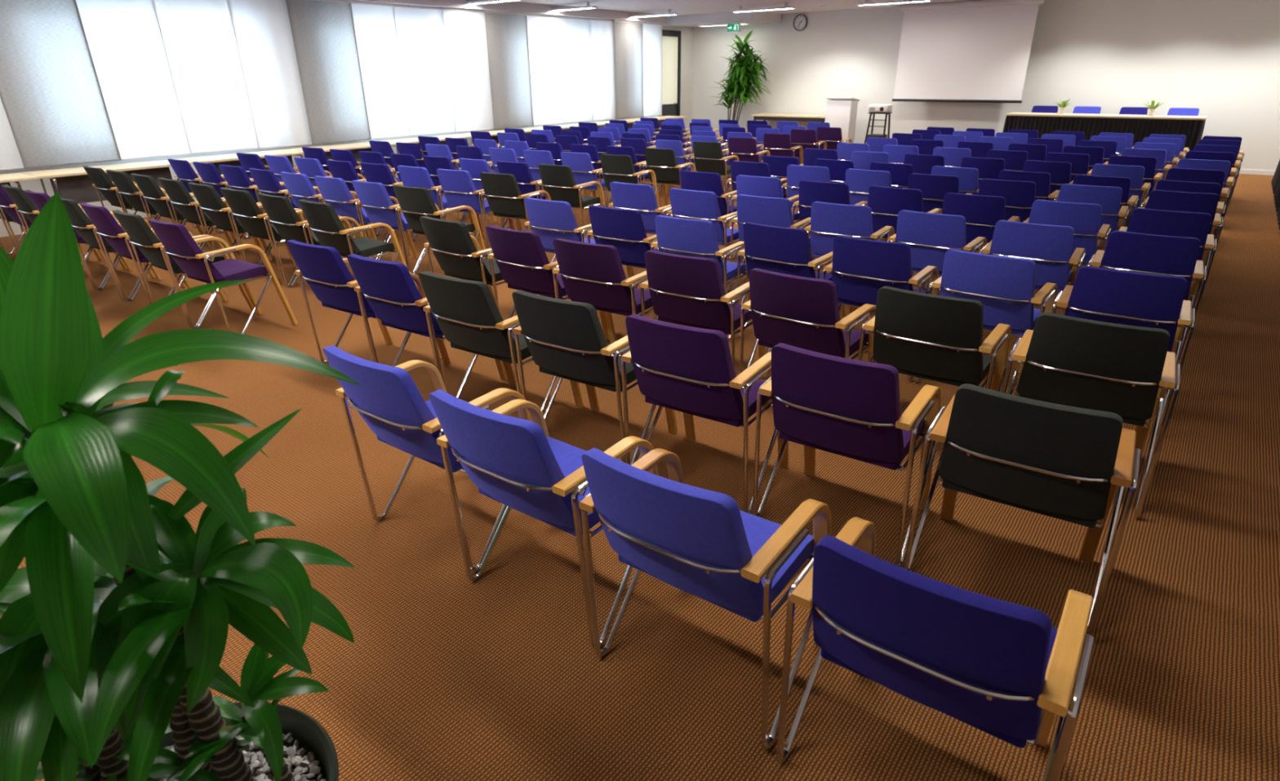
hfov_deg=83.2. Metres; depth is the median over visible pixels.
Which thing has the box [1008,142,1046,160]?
armchair
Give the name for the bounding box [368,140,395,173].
armchair
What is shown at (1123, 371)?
armchair
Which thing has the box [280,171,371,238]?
armchair
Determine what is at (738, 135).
armchair
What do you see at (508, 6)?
trim
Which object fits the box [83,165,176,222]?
armchair
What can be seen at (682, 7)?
ceiling
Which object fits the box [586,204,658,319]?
armchair
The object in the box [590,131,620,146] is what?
armchair
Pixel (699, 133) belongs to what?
armchair
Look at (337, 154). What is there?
armchair
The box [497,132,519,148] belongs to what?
armchair
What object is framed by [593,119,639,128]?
side table
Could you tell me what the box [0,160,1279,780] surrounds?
floor
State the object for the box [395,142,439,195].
armchair
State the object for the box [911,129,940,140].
armchair
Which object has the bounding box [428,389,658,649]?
armchair
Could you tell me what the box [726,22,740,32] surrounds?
exit sign
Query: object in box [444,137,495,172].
armchair
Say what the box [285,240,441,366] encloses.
armchair
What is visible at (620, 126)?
armchair
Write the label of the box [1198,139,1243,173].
armchair
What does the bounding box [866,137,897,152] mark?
armchair
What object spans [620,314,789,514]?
armchair
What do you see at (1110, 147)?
armchair
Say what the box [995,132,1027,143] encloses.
armchair
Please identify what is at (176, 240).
armchair
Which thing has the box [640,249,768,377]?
armchair
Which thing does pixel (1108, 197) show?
armchair
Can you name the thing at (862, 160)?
armchair
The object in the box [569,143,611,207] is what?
armchair
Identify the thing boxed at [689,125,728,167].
armchair
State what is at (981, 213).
armchair
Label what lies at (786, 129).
armchair
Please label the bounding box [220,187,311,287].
armchair
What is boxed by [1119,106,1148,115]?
armchair
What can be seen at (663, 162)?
armchair
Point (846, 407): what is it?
armchair
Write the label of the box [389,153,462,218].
armchair
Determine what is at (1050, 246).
armchair
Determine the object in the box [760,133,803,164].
armchair
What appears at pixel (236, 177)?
armchair
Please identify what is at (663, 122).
armchair
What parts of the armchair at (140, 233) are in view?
rail, backrest, leg frame, armrest, leg frame, seat, armrest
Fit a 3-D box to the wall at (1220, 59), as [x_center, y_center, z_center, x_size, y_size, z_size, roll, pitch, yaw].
[6.430,-6.343,14.847,13.100,2.900,0.200,17,29,34]
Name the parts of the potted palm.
stem, stem, stem, stem, stem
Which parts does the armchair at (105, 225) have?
rail, backrest, leg frame, seat, armrest, leg frame, armrest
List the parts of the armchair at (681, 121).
backrest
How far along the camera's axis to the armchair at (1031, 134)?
11.11 m
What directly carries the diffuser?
attached to the ceiling light at (483, 2)
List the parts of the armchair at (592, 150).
backrest, armrest, leg frame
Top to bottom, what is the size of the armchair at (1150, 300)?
0.835 m
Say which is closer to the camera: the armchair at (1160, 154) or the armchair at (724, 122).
the armchair at (1160, 154)
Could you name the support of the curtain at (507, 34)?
hanging from the wall at (686, 33)
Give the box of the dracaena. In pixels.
[0,191,359,780]
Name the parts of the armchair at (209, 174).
backrest, rail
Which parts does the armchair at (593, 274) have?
leg frame, armrest, rail, backrest, seat, seat frame, armrest, leg frame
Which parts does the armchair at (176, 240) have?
rail, backrest, leg frame, armrest, seat, leg frame, armrest, seat frame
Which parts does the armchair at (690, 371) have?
leg frame, armrest, rail, backrest, seat, seat frame, armrest, leg frame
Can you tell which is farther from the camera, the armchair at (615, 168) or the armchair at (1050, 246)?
the armchair at (615, 168)
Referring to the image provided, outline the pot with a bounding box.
[75,702,338,780]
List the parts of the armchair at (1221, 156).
backrest, leg frame, armrest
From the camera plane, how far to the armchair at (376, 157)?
8.93 m
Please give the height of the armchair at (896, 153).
0.835 m
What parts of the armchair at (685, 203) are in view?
rail, backrest, armrest, seat, seat frame, leg frame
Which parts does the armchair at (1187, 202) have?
backrest, leg frame, armrest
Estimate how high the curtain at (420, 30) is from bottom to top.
1.982 m
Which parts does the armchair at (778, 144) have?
rail, backrest, armrest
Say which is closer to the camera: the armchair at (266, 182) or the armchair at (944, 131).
the armchair at (266, 182)
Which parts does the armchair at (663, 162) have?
leg frame, armrest, rail, backrest, seat, seat frame, leg frame, armrest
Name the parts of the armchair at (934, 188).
backrest, rail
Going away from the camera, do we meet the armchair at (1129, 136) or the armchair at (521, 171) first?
the armchair at (521, 171)
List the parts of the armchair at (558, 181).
rail, backrest, seat, seat frame, armrest, leg frame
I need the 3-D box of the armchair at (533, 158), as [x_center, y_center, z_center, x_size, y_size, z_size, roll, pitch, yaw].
[-1.130,-2.689,9.295,0.574,0.835,0.656,13,27,28]
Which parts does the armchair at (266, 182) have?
leg frame, rail, backrest, armrest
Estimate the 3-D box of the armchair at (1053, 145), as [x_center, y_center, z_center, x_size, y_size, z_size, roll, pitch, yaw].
[5.647,-3.113,10.101,0.601,0.835,0.656,16,29,33]
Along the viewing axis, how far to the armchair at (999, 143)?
10.06 m
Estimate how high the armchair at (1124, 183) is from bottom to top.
0.835 m
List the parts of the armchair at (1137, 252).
leg frame, armrest, rail, backrest, leg frame, armrest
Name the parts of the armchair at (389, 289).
leg frame, rail, backrest, armrest, seat, seat frame, leg frame, armrest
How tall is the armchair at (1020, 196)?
0.835 m
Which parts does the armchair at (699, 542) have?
leg frame, armrest, rail, backrest, seat, armrest, leg frame, seat frame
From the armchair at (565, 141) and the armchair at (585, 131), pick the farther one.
the armchair at (585, 131)
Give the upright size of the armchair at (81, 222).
0.835 m
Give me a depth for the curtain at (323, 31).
10.82 m
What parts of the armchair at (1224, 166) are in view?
backrest, armrest, leg frame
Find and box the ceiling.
[513,0,979,16]
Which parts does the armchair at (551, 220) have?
leg frame, rail, backrest, seat, armrest, leg frame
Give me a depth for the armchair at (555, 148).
9.87 m
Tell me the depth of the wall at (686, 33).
10.98 m
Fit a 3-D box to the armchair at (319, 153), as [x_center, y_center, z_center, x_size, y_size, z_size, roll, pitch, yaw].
[-4.183,-2.930,9.912,0.574,0.835,0.656,14,28,30]
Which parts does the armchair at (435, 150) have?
backrest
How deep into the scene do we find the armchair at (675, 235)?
4.72 m
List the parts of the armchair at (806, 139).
rail, backrest, armrest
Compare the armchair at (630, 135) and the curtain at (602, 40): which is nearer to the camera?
the armchair at (630, 135)
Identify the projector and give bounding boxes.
[867,103,892,112]
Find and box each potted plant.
[1056,98,1071,114]
[1143,100,1164,115]
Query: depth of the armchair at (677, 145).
10.09 m
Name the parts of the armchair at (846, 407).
leg frame, armrest, rail, backrest, seat, seat frame, leg frame, armrest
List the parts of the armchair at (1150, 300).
leg frame, armrest, rail, backrest, leg frame, armrest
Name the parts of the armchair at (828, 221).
armrest, seat, rail, backrest, armrest, leg frame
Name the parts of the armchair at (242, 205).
rail, armrest, backrest, leg frame, seat, armrest, leg frame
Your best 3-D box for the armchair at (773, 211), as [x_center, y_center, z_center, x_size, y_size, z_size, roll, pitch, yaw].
[1.093,-1.182,5.829,0.601,0.835,0.656,15,28,32]
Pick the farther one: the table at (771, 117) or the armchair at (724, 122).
the table at (771, 117)
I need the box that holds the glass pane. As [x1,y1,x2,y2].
[662,35,677,104]
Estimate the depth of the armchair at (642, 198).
6.20 m
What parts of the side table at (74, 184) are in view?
leg, modesty panel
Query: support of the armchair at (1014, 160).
on the floor
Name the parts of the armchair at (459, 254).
leg frame, rail, backrest, armrest, seat, seat frame, leg frame, armrest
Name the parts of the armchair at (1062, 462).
leg frame, armrest, seat, seat frame, rail, backrest, armrest, leg frame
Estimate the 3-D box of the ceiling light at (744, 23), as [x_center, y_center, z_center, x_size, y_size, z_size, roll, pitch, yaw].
[1.926,-8.472,16.672,1.316,0.035,0.166,17,29,34]
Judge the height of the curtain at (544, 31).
1.982 m
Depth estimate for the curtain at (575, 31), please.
14.88 m
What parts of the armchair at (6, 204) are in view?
leg frame, backrest, leg frame, armrest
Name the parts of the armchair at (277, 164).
backrest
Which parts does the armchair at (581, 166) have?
backrest, rail, armrest, seat, seat frame, armrest, leg frame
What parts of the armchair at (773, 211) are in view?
armrest, leg frame, backrest, armrest, leg frame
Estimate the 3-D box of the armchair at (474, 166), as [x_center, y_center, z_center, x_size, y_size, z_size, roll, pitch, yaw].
[-1.717,-2.303,8.434,0.574,0.835,0.656,15,28,31]
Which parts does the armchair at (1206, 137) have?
backrest, armrest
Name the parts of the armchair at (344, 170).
backrest, armrest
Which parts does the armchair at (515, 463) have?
leg frame, armrest, rail, backrest, seat, seat frame, leg frame, armrest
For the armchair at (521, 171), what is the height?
0.835 m
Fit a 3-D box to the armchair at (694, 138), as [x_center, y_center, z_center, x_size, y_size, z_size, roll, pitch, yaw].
[1.097,-3.467,11.008,0.574,0.835,0.656,15,28,31]
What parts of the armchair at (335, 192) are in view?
rail, backrest, armrest, seat, leg frame, armrest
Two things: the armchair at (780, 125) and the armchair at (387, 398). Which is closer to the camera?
the armchair at (387, 398)
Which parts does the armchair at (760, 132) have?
backrest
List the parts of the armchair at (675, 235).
leg frame, armrest, rail, backrest, armrest, seat, seat frame, leg frame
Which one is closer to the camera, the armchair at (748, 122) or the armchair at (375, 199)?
the armchair at (375, 199)
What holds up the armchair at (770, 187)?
on the floor
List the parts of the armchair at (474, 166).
backrest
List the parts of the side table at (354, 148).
modesty panel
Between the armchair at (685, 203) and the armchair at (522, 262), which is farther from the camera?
the armchair at (685, 203)
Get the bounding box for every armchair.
[0,184,102,261]
[0,208,27,254]
[1,184,127,269]
[23,190,155,289]
[50,195,185,301]
[79,202,217,304]
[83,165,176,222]
[106,169,208,244]
[111,209,253,327]
[130,173,232,247]
[147,218,297,333]
[157,177,262,252]
[167,158,229,232]
[187,182,297,266]
[192,161,261,237]
[218,164,304,242]
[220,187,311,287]
[235,152,297,185]
[248,168,325,244]
[257,192,355,287]
[264,155,327,190]
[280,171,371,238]
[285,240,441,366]
[293,157,346,229]
[297,199,407,267]
[302,146,331,176]
[314,175,410,259]
[322,345,532,572]
[326,160,381,235]
[329,148,364,179]
[346,253,507,393]
[351,180,428,273]
[358,151,399,182]
[360,162,416,239]
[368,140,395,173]
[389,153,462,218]
[392,185,488,279]
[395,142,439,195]
[397,165,478,241]
[417,136,440,155]
[418,271,583,412]
[419,216,536,318]
[422,155,495,222]
[425,143,484,199]
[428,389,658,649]
[436,168,515,248]
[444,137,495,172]
[455,145,495,173]
[458,158,530,228]
[470,131,499,146]
[473,138,497,171]
[480,172,551,248]
[485,225,608,339]
[488,147,544,191]
[496,160,546,229]
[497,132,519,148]
[503,140,538,191]
[504,128,526,142]
[511,289,677,464]
[523,149,584,213]
[524,197,595,295]
[525,133,549,150]
[531,129,555,142]
[535,142,590,196]
[538,164,605,238]
[542,124,562,142]
[552,238,653,343]
[555,134,603,180]
[560,130,587,144]
[560,151,612,213]
[569,126,590,143]
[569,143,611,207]
[578,122,598,132]
[578,448,831,751]
[586,136,612,191]
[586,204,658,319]
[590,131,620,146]
[598,127,620,145]
[599,154,659,208]
[604,123,626,137]
[605,146,660,207]
[608,120,628,133]
[608,182,671,235]
[620,133,656,184]
[620,137,668,193]
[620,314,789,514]
[627,128,655,146]
[632,124,655,145]
[635,120,659,138]
[640,117,661,134]
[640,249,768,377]
[643,147,695,205]
[651,214,752,341]
[653,134,694,185]
[655,139,697,193]
[659,129,692,155]
[661,121,689,145]
[661,124,691,151]
[665,118,691,151]
[666,187,743,293]
[680,170,738,259]
[688,122,724,153]
[688,135,731,191]
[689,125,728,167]
[689,130,731,182]
[690,141,738,201]
[691,119,719,142]
[716,120,746,137]
[717,123,739,146]
[720,126,755,148]
[724,132,764,185]
[724,137,770,193]
[726,160,787,228]
[729,194,817,292]
[731,174,799,260]
[736,222,844,338]
[739,268,876,373]
[746,120,767,133]
[750,124,772,161]
[752,342,941,567]
[755,128,791,155]
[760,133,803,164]
[762,155,799,194]
[776,120,798,133]
[776,516,1094,780]
[782,125,817,139]
[782,164,830,210]
[791,128,826,157]
[791,180,867,231]
[796,148,838,213]
[804,201,894,274]
[807,121,830,137]
[808,158,853,231]
[816,127,852,150]
[822,235,938,381]
[836,142,870,160]
[844,168,905,204]
[851,151,889,169]
[857,286,1011,391]
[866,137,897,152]
[867,185,942,289]
[870,161,913,188]
[883,144,918,164]
[887,209,986,277]
[892,133,921,146]
[894,173,972,242]
[902,383,1141,635]
[903,153,944,174]
[910,138,943,155]
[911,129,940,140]
[915,248,1057,382]
[922,192,1019,290]
[926,126,954,135]
[930,165,978,195]
[933,134,965,147]
[933,146,971,167]
[952,130,982,142]
[957,141,993,157]
[960,156,1004,188]
[965,128,995,137]
[974,178,1035,253]
[978,136,1013,150]
[979,220,1085,293]
[986,149,1027,171]
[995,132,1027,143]
[998,169,1059,200]
[1000,312,1180,518]
[1007,129,1038,139]
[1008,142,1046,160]
[1022,160,1073,199]
[1022,199,1111,263]
[1026,137,1063,153]
[1031,105,1057,113]
[1041,133,1075,152]
[1044,152,1092,182]
[1050,266,1195,436]
[1051,130,1084,146]
[1057,183,1129,240]
[1062,145,1108,172]
[1072,106,1101,114]
[1072,174,1138,226]
[1078,140,1121,164]
[1087,230,1206,363]
[1089,135,1126,155]
[1090,164,1151,209]
[1098,132,1133,148]
[1107,155,1163,199]
[1116,208,1217,317]
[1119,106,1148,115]
[1121,147,1172,188]
[1133,142,1179,178]
[1137,189,1223,267]
[1140,179,1226,265]
[1142,137,1186,163]
[1149,133,1189,158]
[1154,167,1230,235]
[1167,107,1199,115]
[1175,151,1238,218]
[1176,158,1235,227]
[1192,144,1241,215]
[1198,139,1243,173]
[1202,135,1244,195]
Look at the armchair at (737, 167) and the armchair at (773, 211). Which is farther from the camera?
the armchair at (737, 167)
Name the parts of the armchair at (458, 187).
leg frame, rail, backrest, armrest, seat, seat frame, leg frame, armrest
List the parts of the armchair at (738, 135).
leg frame, backrest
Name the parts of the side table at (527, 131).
modesty panel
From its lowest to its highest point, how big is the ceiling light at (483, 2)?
0.105 m
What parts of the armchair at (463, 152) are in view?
backrest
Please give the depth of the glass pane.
17.53 m
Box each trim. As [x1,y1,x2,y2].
[351,0,666,23]
[664,11,782,26]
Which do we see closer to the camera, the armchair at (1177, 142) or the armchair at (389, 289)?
the armchair at (389, 289)
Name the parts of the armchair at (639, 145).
backrest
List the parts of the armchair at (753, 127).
backrest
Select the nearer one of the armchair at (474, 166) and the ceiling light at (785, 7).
the armchair at (474, 166)
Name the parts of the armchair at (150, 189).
rail, backrest, leg frame, armrest, seat, leg frame, armrest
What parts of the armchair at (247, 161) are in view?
backrest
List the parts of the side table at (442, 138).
modesty panel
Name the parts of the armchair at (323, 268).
rail, leg frame, backrest, armrest, seat, leg frame, armrest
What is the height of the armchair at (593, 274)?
0.835 m
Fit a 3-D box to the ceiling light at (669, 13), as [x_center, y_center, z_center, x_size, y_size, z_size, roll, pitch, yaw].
[0.223,-7.999,15.280,1.316,0.105,0.166,17,29,34]
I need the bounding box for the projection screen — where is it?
[892,0,1044,102]
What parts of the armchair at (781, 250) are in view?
armrest, leg frame, rail, backrest, seat, leg frame, armrest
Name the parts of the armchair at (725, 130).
backrest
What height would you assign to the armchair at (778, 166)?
0.835 m
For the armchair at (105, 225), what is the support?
on the floor
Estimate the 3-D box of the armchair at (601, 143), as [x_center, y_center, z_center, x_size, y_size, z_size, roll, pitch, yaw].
[-0.463,-3.477,11.065,0.574,0.835,0.656,14,28,30]
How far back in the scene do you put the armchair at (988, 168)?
7.71 m
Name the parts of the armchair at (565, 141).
backrest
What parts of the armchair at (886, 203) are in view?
rail, backrest, armrest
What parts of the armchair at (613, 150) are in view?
leg frame, backrest, leg frame, seat, armrest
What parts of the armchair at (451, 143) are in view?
backrest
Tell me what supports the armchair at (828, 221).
on the floor
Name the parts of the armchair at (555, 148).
backrest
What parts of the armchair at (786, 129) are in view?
backrest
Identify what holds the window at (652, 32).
hanging from the wall at (686, 33)
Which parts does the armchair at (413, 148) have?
backrest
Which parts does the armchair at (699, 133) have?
backrest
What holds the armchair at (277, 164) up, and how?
on the floor
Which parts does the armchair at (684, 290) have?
leg frame, armrest, rail, backrest, seat, seat frame, leg frame, armrest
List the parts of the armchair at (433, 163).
backrest, armrest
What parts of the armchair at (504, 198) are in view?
leg frame, armrest, rail, backrest, seat, seat frame, leg frame, armrest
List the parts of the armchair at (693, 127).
backrest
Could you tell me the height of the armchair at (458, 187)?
0.835 m
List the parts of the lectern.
panel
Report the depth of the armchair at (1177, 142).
9.63 m
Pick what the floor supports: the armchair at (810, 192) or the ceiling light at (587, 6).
the armchair at (810, 192)
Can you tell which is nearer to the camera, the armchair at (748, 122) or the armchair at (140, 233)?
the armchair at (140, 233)
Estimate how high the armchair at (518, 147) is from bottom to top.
0.835 m
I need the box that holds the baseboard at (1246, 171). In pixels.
[719,141,1275,175]
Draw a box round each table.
[0,173,37,238]
[19,160,194,224]
[175,148,304,201]
[293,140,408,165]
[388,133,471,168]
[462,128,543,171]
[528,123,603,130]
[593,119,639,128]
[631,115,688,128]
[751,113,825,122]
[1002,111,1207,151]
[1271,159,1279,195]
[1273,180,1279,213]
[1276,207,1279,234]
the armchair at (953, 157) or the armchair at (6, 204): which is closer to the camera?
the armchair at (6, 204)
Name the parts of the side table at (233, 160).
modesty panel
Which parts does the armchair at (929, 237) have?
armrest, seat, rail, backrest, armrest, leg frame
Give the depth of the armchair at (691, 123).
13.44 m
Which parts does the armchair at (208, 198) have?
rail, backrest, leg frame, armrest, seat, leg frame, armrest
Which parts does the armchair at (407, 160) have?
backrest, armrest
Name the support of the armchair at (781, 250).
on the floor
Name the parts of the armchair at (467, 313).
leg frame, rail, armrest, backrest, seat, seat frame, leg frame, armrest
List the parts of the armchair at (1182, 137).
armrest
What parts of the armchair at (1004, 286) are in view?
leg frame, armrest, rail, backrest, seat, armrest, leg frame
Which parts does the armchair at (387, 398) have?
leg frame, rail, backrest, armrest, seat, seat frame, leg frame, armrest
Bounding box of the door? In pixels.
[657,29,680,116]
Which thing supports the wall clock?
attached to the wall at (1220, 59)
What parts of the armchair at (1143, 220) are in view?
armrest, backrest, armrest, leg frame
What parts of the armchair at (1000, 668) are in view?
leg frame, armrest, rail, backrest, seat frame, seat, armrest, leg frame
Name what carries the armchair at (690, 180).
on the floor
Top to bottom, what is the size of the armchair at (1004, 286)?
0.835 m
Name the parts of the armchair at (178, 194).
rail, backrest, leg frame, armrest, seat, leg frame, armrest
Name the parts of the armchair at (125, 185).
rail, backrest, leg frame, armrest, seat, leg frame, armrest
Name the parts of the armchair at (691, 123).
backrest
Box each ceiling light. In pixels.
[466,0,521,4]
[550,1,596,11]
[630,8,677,17]
[697,22,749,26]
[732,3,795,12]
[856,0,932,5]
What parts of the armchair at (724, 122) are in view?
backrest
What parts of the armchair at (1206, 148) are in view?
backrest, leg frame, armrest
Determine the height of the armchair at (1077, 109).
0.835 m
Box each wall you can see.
[0,22,693,237]
[692,0,1279,170]
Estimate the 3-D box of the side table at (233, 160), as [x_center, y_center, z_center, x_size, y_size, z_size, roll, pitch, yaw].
[-5.269,-2.816,9.793,0.600,0.745,1.592,17,29,34]
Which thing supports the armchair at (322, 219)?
on the floor
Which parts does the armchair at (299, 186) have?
backrest, armrest, rail, armrest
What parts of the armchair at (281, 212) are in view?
leg frame, armrest, rail, backrest, seat, leg frame, armrest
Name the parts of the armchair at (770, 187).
leg frame, backrest, armrest, seat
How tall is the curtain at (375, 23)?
1.982 m
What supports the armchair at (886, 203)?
on the floor
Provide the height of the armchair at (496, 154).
0.835 m
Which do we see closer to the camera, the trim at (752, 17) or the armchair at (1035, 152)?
the armchair at (1035, 152)
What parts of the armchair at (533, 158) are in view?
backrest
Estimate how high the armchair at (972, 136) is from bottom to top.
0.835 m
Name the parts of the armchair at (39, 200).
backrest, seat, armrest, leg frame, leg frame, armrest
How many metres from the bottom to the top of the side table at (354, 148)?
0.745 m
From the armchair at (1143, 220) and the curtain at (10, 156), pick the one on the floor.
the armchair at (1143, 220)
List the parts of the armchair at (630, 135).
backrest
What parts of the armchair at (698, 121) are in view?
backrest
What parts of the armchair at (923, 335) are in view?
leg frame, armrest, rail, backrest, seat, seat frame, armrest, leg frame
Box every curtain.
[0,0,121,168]
[0,97,24,170]
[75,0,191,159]
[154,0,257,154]
[226,0,311,148]
[285,0,371,144]
[351,0,410,139]
[394,4,455,136]
[441,7,493,132]
[484,10,533,129]
[526,13,564,125]
[560,16,592,123]
[588,17,616,120]
[613,19,643,119]
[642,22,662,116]
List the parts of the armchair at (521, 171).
backrest, seat, armrest, leg frame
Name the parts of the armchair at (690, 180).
backrest, seat, armrest, leg frame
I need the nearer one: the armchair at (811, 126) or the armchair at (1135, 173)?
the armchair at (1135, 173)
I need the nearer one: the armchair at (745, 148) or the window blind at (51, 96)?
the window blind at (51, 96)
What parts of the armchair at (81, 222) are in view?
rail, backrest, leg frame, seat, leg frame, armrest, armrest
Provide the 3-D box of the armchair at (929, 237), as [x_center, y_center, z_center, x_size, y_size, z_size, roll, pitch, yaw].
[2.102,-0.883,5.130,0.601,0.835,0.656,17,29,34]
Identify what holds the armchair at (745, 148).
on the floor
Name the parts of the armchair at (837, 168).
backrest, rail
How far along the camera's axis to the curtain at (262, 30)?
10.21 m
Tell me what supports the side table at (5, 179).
on the floor
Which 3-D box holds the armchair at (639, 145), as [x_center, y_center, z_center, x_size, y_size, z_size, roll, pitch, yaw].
[0.044,-3.346,10.757,0.574,0.835,0.656,14,28,30]
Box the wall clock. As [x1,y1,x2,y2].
[792,13,808,31]
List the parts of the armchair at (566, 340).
leg frame, armrest, rail, backrest, seat, seat frame, leg frame, armrest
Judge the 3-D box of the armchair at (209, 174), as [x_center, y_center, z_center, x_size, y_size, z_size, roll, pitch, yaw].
[-4.677,-2.238,8.355,0.574,0.835,0.656,16,29,33]
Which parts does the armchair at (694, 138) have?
backrest, leg frame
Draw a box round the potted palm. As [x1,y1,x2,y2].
[710,29,771,122]
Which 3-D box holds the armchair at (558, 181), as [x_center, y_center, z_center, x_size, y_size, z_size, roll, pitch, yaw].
[-0.730,-2.051,7.842,0.574,0.835,0.656,15,28,31]
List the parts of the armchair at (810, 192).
armrest, leg frame, rail, backrest, armrest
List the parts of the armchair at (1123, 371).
leg frame, armrest, seat, seat frame, rail, backrest, armrest, leg frame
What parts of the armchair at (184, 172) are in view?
backrest, rail, armrest, leg frame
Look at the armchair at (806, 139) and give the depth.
11.74 m
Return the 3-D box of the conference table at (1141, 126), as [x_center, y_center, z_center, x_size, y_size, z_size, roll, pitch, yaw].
[7.928,-4.393,12.517,2.968,0.745,0.631,17,29,34]
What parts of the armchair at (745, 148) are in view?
leg frame, backrest, rail, armrest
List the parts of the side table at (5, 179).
modesty panel, leg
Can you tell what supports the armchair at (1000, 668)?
on the floor
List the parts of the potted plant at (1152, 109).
pot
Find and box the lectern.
[824,97,859,142]
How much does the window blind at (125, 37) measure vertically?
1.982 m
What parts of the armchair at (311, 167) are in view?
backrest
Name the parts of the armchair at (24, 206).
backrest, leg frame, rail, armrest, armrest, leg frame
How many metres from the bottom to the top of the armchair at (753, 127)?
0.835 m
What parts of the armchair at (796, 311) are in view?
armrest, leg frame, rail, backrest, seat, armrest, leg frame, seat frame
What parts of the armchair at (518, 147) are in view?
backrest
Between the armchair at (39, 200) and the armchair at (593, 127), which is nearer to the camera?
the armchair at (39, 200)
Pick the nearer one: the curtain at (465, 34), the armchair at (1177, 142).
the armchair at (1177, 142)
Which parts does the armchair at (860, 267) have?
leg frame, armrest, rail, backrest, seat, leg frame, armrest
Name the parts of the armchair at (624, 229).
leg frame, armrest, rail, backrest, seat, armrest, leg frame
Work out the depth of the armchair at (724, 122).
14.16 m
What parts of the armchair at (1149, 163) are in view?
armrest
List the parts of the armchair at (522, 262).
leg frame, armrest, rail, backrest, seat, seat frame, armrest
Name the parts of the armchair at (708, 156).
rail, backrest, seat, leg frame, armrest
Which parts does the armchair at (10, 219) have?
backrest, seat, leg frame, leg frame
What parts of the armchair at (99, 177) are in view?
rail, backrest, leg frame, armrest, seat, leg frame, armrest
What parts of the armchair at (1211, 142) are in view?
backrest, armrest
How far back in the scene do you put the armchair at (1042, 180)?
6.63 m
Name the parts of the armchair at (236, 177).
rail, backrest, leg frame, leg frame, armrest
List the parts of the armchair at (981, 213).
leg frame, backrest, rail, armrest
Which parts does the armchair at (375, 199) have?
rail, leg frame, backrest, armrest, seat, armrest, seat frame, leg frame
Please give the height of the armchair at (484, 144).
0.835 m
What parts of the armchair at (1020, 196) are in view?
backrest, rail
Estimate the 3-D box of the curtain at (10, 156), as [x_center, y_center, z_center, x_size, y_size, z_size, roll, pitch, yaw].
[-7.438,-3.335,7.622,0.024,1.982,0.982,17,29,34]
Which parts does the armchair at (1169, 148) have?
armrest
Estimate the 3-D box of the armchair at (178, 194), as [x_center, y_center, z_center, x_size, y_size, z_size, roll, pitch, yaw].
[-4.212,-1.680,7.079,0.574,0.835,0.656,17,29,34]
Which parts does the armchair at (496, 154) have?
backrest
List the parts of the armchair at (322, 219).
leg frame, rail, backrest, armrest, seat, leg frame, armrest, seat frame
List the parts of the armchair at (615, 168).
leg frame, backrest, rail, seat, armrest, leg frame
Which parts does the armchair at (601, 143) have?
backrest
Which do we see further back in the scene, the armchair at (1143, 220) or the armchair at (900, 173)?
the armchair at (900, 173)
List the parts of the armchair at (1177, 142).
armrest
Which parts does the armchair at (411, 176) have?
leg frame, backrest, seat, leg frame, armrest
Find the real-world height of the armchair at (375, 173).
0.835 m
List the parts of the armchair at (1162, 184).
backrest, armrest, leg frame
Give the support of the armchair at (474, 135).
on the floor
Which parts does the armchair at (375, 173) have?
backrest, leg frame, armrest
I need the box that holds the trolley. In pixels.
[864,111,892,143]
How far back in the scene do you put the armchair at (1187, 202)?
5.48 m
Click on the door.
(671, 39)
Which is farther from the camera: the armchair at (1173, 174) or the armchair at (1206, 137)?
the armchair at (1206, 137)
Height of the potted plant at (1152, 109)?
0.249 m
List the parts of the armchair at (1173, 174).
backrest, armrest, leg frame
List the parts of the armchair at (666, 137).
backrest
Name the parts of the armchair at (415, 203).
leg frame, backrest, rail, armrest, seat, seat frame, leg frame, armrest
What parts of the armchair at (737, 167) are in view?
leg frame, backrest, armrest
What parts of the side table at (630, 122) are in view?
modesty panel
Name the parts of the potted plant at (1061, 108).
pot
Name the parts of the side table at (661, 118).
modesty panel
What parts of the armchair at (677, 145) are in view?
backrest, seat, armrest, leg frame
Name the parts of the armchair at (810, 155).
backrest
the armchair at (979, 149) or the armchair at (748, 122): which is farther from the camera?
the armchair at (748, 122)
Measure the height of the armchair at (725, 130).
0.835 m
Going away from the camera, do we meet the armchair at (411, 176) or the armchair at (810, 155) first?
the armchair at (411, 176)
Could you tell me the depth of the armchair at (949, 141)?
10.41 m

